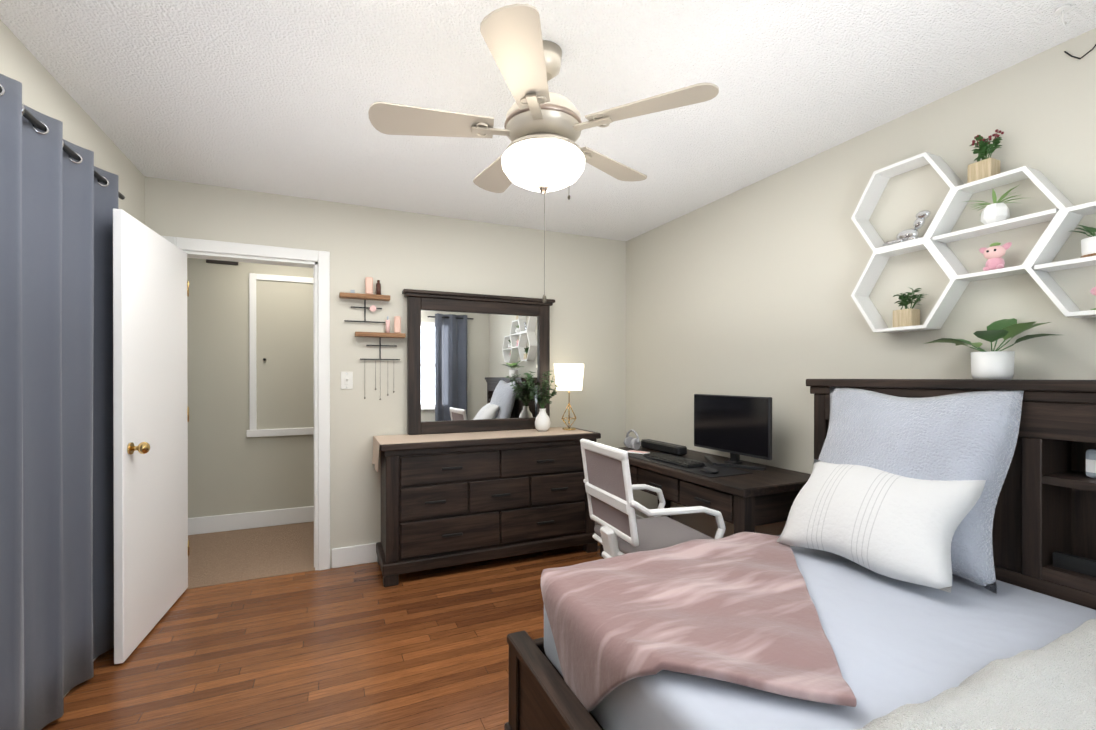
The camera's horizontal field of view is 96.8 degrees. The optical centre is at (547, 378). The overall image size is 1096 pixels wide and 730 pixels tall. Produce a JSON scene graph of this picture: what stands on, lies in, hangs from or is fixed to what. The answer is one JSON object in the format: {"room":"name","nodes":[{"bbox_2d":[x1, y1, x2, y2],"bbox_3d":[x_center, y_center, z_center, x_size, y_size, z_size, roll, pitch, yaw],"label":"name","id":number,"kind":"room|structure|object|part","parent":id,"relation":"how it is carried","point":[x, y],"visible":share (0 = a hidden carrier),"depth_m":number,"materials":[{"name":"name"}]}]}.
{"room":"bedroom","nodes":[
{"label":"bedroom","id":0,"kind":"room"},
{"bbox_2d":[0,19,144,224],"bbox_3d":[-1.545,0.053,0.912,0.120,2.440,4.160,0,0,-24],"label":"wall","id":1,"kind":"structure","parent":0,"point":[44,92],"depth_m":2.00,"materials":[{"name":"beige paint"}]},
{"bbox_2d":[0,74,124,729],"bbox_3d":[-1.662,0.154,1.425,0.081,2.185,2.150,0,0,-24],"label":"curtain","id":2,"kind":"object","parent":1,"relation":"hanging from","point":[59,195],"visible":0.98,"depth_m":1.76,"materials":[{"name":"grey cloth"},{"name":"metal"}]},
{"bbox_2d":[187,258,313,517],"bbox_3d":[-2.344,0.043,4.215,4.040,2.440,0.120,0,0,-24],"label":"wall","id":3,"kind":"structure","parent":0,"point":[233,468],"depth_m":4.00,"materials":[{"name":"beige paint"}]},
{"bbox_2d":[206,259,237,264],"bbox_3d":[-2.671,-0.987,3.990,0.220,0.100,0.016,0,0,-24],"label":"air vent","id":4,"kind":"object","parent":3,"relation":"in","point":[221,262],"visible":0.29,"depth_m":3.98,"materials":[{"name":"grey metal"}]},
{"bbox_2d":[188,506,313,534],"bbox_3d":[-2.316,1.191,4.157,3.800,0.136,0.016,0,0,-24],"label":"baseboard","id":5,"kind":"structure","parent":3,"relation":"attached to","point":[225,522],"depth_m":4.07,"materials":[{"name":"white wood"}]},
{"bbox_2d":[246,273,313,436],"bbox_3d":[-2.107,-0.192,4.237,0.890,1.370,0.035,0,0,-24],"label":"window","id":6,"kind":"structure","parent":3,"relation":"attached to","point":[281,380],"depth_m":4.16,"materials":[{"name":"white"}]},
{"bbox_2d":[41,542,603,729],"bbox_3d":[0.018,1.296,1.620,3.550,0.050,4.160,0,0,-24],"label":"floor","id":7,"kind":"structure","parent":0,"point":[358,647],"depth_m":2.23,"materials":[{"name":"brown wood"}]},
{"bbox_2d":[372,427,600,586],"bbox_3d":[-0.413,0.830,3.437,1.546,0.870,0.470,0,0,-24],"label":"dresser","id":8,"kind":"object","parent":7,"relation":"on","point":[451,499],"visible":1,"depth_m":3.20,"materials":[{"name":"brown wood"}]},
{"bbox_2d":[402,289,554,434],"bbox_3d":[-0.481,-0.109,3.593,1.142,1.002,0.095,0,0,-24],"label":"mirror","id":9,"kind":"object","parent":8,"relation":"on","point":[472,359],"visible":0.88,"depth_m":3.57,"materials":[{"name":"brown wood"}]},
{"bbox_2d":[524,371,558,430],"bbox_3d":[-0.060,0.169,3.593,0.279,0.448,0.168,0,0,-24],"label":"vase","id":10,"kind":"object","parent":8,"relation":"on","point":[542,421],"visible":1,"depth_m":3.60,"materials":[{"name":"white ceramic"}]},
{"bbox_2d":[554,364,583,429],"bbox_3d":[0.161,0.143,3.710,0.230,0.500,0.230,0,0,-24],"label":"light","id":11,"kind":"object","parent":8,"relation":"on","point":[569,378],"visible":1,"depth_m":3.62,"materials":[{"name":"white fabric"}]},
{"bbox_2d":[580,439,725,557],"bbox_3d":[0.527,0.792,2.478,0.616,0.948,0.587,0,0,-20],"label":"chair","id":12,"kind":"object","parent":7,"relation":"on","point":[620,528],"visible":0.58,"depth_m":2.33,"materials":[{"name":"mesh"},{"name":"white plastic"}]},
{"bbox_2d":[600,446,810,558],"bbox_3d":[0.890,0.886,2.967,0.597,0.760,1.362,0,0,-24],"label":"desk","id":13,"kind":"object","parent":7,"relation":"on","point":[748,502],"visible":0.46,"depth_m":2.44,"materials":[{"name":"brown wood"}]},
{"bbox_2d":[624,429,640,449],"bbox_3d":[0.598,0.430,3.435,0.084,0.138,0.165,0,0,-12],"label":"headphones","id":14,"kind":"object","parent":13,"relation":"on","point":[632,443],"visible":1,"depth_m":3.39,"materials":[{"name":"grey plastic"}]},
{"bbox_2d":[627,450,649,453],"bbox_3d":[0.607,0.498,3.278,0.150,0.011,0.083,0,0,43],"label":"phone","id":15,"kind":"object","parent":13,"relation":"on","point":[636,452],"visible":0.85,"depth_m":3.26,"materials":[{"name":"pink plastic"}]},
{"bbox_2d":[641,439,686,455],"bbox_3d":[0.789,0.473,3.347,0.084,0.062,0.420,0,0,-24],"label":"soundbar","id":16,"kind":"object","parent":13,"relation":"on","point":[674,449],"visible":1,"depth_m":3.27,"materials":[{"name":"black plastic"}]},
{"bbox_2d":[628,452,752,477],"bbox_3d":[0.800,0.504,2.876,0.290,0.004,0.770,0,0,-24],"label":"desk mat","id":17,"kind":"object","parent":13,"relation":"on","point":[724,471],"visible":0.73,"depth_m":2.71,"materials":[{"name":"black fabric"}]},
{"bbox_2d":[643,453,704,467],"bbox_3d":[0.751,0.492,2.936,0.130,0.017,0.420,0,0,-24],"label":"keyboard","id":18,"kind":"object","parent":17,"relation":"on","point":[682,462],"visible":1,"depth_m":2.89,"materials":[{"name":"black plastic"}]},
{"bbox_2d":[700,465,718,473],"bbox_3d":[0.868,0.491,2.593,0.060,0.037,0.105,0,0,-24],"label":"mouse","id":19,"kind":"object","parent":17,"relation":"on","point":[710,470],"visible":0.98,"depth_m":2.57,"materials":[{"name":"black plastic"}]},
{"bbox_2d":[694,394,771,470],"bbox_3d":[1.043,0.303,2.847,0.180,0.403,0.590,0,0,-24],"label":"monitor","id":20,"kind":"object","parent":13,"relation":"on","point":[735,427],"visible":1,"depth_m":2.80,"materials":[{"name":"black plastic"}]},
{"bbox_2d":[504,379,1095,729],"bbox_3d":[0.955,0.639,1.387,1.781,1.265,1.476,0,0,-24],"label":"bed","id":21,"kind":"object","parent":7,"relation":"on","point":[925,559],"visible":1,"depth_m":1.49,"materials":[{"name":"fabric"}]},
{"bbox_2d":[541,532,856,711],"bbox_3d":[0.616,0.865,1.486,1.084,0.466,0.940,0,0,-24],"label":"throw","id":22,"kind":"object","parent":21,"relation":"on","point":[742,621],"depth_m":1.33,"materials":[{"name":"pink fabric"}]},
{"bbox_3d":[0.894,0.820,1.367,1.430,0.278,1.320,0,0,-24],"label":"mattress","id":23,"kind":"part","parent":21,"relation":"part of","materials":[{"name":"grey fabric"}]},
{"bbox_2d":[777,459,985,592],"bbox_3d":[1.160,0.489,1.752,0.180,0.418,0.577,44,-19,-22],"label":"pillow","id":24,"kind":"object","parent":21,"relation":"on","point":[903,521],"depth_m":1.64,"materials":[{"name":"white fabric"}]},
{"bbox_2d":[818,387,1023,593],"bbox_3d":[1.335,0.352,1.859,0.220,0.662,0.698,20,-8,-23],"label":"pillow","id":25,"kind":"object","parent":21,"relation":"on","point":[966,441],"depth_m":1.67,"materials":[{"name":"grey fabric"}]},
{"bbox_2d":[924,318,1057,378],"bbox_3d":[1.618,-0.113,1.777,0.295,0.235,0.388,0,0,-24],"label":"potted plant","id":26,"kind":"object","parent":21,"relation":"on","point":[993,364],"visible":1,"depth_m":1.74,"materials":[{"name":"white ceramic"}]},
{"bbox_2d":[1085,449,1095,477],"bbox_3d":[1.730,0.248,1.522,0.047,0.134,0.065,0,0,-24],"label":"sanitizer bottle","id":27,"kind":"object","parent":21,"relation":"on","point":[1090,462],"visible":0.96,"depth_m":1.53,"materials":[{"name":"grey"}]},
{"bbox_2d":[145,176,625,567],"bbox_3d":[-0.861,0.045,3.567,3.550,2.440,0.120,0,0,-24],"label":"wall","id":28,"kind":"structure","parent":0,"point":[396,253],"depth_m":3.39,"materials":[{"name":"beige paint"}]},
{"bbox_2d":[113,208,188,663],"bbox_3d":[-1.996,0.256,2.536,0.109,2.000,0.827,0,0,-20],"label":"door","id":29,"kind":"structure","parent":28,"relation":"in","point":[150,425],"depth_m":2.38,"materials":[{"name":"white wood"}]},
{"bbox_2d":[162,236,329,570],"bbox_3d":[-1.887,0.215,3.106,0.904,2.102,0.160,0,0,-24],"label":"door frame","id":30,"kind":"structure","parent":28,"relation":"attached to","point":[320,264],"depth_m":3.20,"materials":[{"name":"white wood"}]},
{"bbox_2d":[341,372,352,388],"bbox_3d":[-1.352,0.015,3.268,0.075,0.118,0.022,0,0,-24],"label":"light switch","id":31,"kind":"object","parent":28,"relation":"attached to","point":[346,380],"visible":1,"depth_m":3.27,"materials":[{"name":"white plastic"}]},
{"bbox_2d":[339,277,405,399],"bbox_3d":[-1.190,-0.267,3.310,0.420,0.836,0.073,0,0,-24],"label":"shelf","id":32,"kind":"object","parent":28,"relation":"attached to","point":[370,295],"visible":1,"depth_m":3.31,"materials":[{"name":"brown wood"}]},
{"bbox_2d":[332,522,597,567],"bbox_3d":[-0.399,1.199,3.702,2.280,0.130,0.020,0,0,-24],"label":"baseboard","id":33,"kind":"structure","parent":28,"relation":"attached to","point":[353,555],"depth_m":3.29,"materials":[{"name":"white wood"}]},
{"bbox_2d":[0,0,1095,240],"bbox_3d":[-0.006,-1.195,1.667,3.550,0.050,4.280,0,0,-24],"label":"ceiling","id":34,"kind":"structure","parent":0,"point":[274,96],"depth_m":1.92,"materials":[{"name":"white paint"}]},
{"bbox_2d":[368,4,718,302],"bbox_3d":[-0.041,-0.718,1.783,1.150,0.901,1.121,0,0,-24],"label":"fan","id":35,"kind":"object","parent":34,"relation":"hanging from","point":[544,127],"visible":1,"depth_m":1.64,"materials":[{"name":"beige wood"}]},
{"bbox_2d":[1055,4,1070,25],"bbox_3d":[1.629,-1.143,1.539,0.041,0.053,0.036,0,0,-24],"label":"ceiling hook","id":36,"kind":"object","parent":34,"relation":"attached to","point":[1062,9],"visible":1,"depth_m":1.54,"materials":[{"name":"white"}]},
{"bbox_2d":[626,28,1095,537],"bbox_3d":[1.582,0.048,2.321,0.120,2.440,4.160,0,0,-24],"label":"wall","id":37,"kind":"structure","parent":0,"point":[747,290],"depth_m":2.41,"materials":[{"name":"beige paint"}]},
{"bbox_2d":[851,152,1095,332],"bbox_3d":[1.679,-0.565,1.823,0.105,0.721,1.040,0,0,-24],"label":"shelves","id":38,"kind":"object","parent":37,"relation":"attached to","point":[1064,218],"visible":1,"depth_m":1.92,"materials":[{"name":"white wood"}]},
{"bbox_2d":[883,210,930,245],"bbox_3d":[1.547,-0.642,2.104,0.049,0.123,0.191,0,0,-24],"label":"figurine","id":39,"kind":"object","parent":38,"relation":"on","point":[909,234],"visible":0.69,"depth_m":2.06,"materials":[{"name":"silver metal"}]},
{"bbox_2d":[893,287,927,326],"bbox_3d":[1.555,-0.305,2.095,0.081,0.170,0.132,0,0,-24],"label":"plant","id":40,"kind":"object","parent":38,"relation":"on","point":[906,317],"visible":1,"depth_m":2.08,"materials":[{"name":"brown wood"}]},
{"bbox_2d":[967,129,1003,182],"bbox_3d":[1.665,-0.838,1.843,0.078,0.184,0.104,0,0,-24],"label":"plant hex top","id":41,"kind":"object","parent":38,"relation":"on","point":[985,167],"visible":1,"depth_m":1.83,"materials":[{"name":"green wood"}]},
{"bbox_2d":[965,185,1020,224],"bbox_3d":[1.689,-0.633,1.822,0.156,0.121,0.202,0,0,-24],"label":"potted plant","id":42,"kind":"object","parent":38,"relation":"on","point":[997,211],"visible":0.94,"depth_m":1.80,"materials":[{"name":"green plant"}]},
{"bbox_2d":[979,242,1011,270],"bbox_3d":[1.672,-0.454,1.821,0.055,0.108,0.098,0,0,-24],"label":"plush toy","id":43,"kind":"object","parent":38,"relation":"on","point":[993,253],"visible":0.94,"depth_m":1.81,"materials":[{"name":"pink fabric"}]},
{"bbox_2d":[1071,225,1095,257],"bbox_3d":[1.786,-0.458,1.574,0.086,0.132,0.159,0,0,-24],"label":"plant","id":44,"kind":"object","parent":38,"relation":"on","point":[1088,247],"visible":0.85,"depth_m":1.58,"materials":[{"name":"white ceramic"}]},
{"bbox_2d":[1090,286,1095,309],"bbox_3d":[1.793,-0.277,1.559,0.058,0.117,0.080,0,0,-24],"label":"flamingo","id":45,"kind":"object","parent":38,"relation":"on","point":[1093,291],"visible":0.81,"depth_m":1.58,"materials":[{"name":"pink"}]},
{"bbox_2d":[1064,44,1095,58],"bbox_3d":[1.810,-1.109,1.650,0.008,0.053,0.088,0,0,-24],"label":"hook","id":46,"kind":"object","parent":37,"relation":"attached to","point":[1082,56],"visible":1,"depth_m":1.65,"materials":[{"name":"black metal"}]},
{"label":"outside","id":47,"kind":"structure","parent":0,"visible":0},
{"bbox_2d":[187,522,314,588],"bbox_3d":[-2.097,1.287,3.672,3.800,0.054,1.320,0,0,-24],"label":"floor","id":48,"kind":"structure","parent":47,"point":[219,558],"depth_m":3.48,"materials":[{"name":"beige carpet"}]}
]}

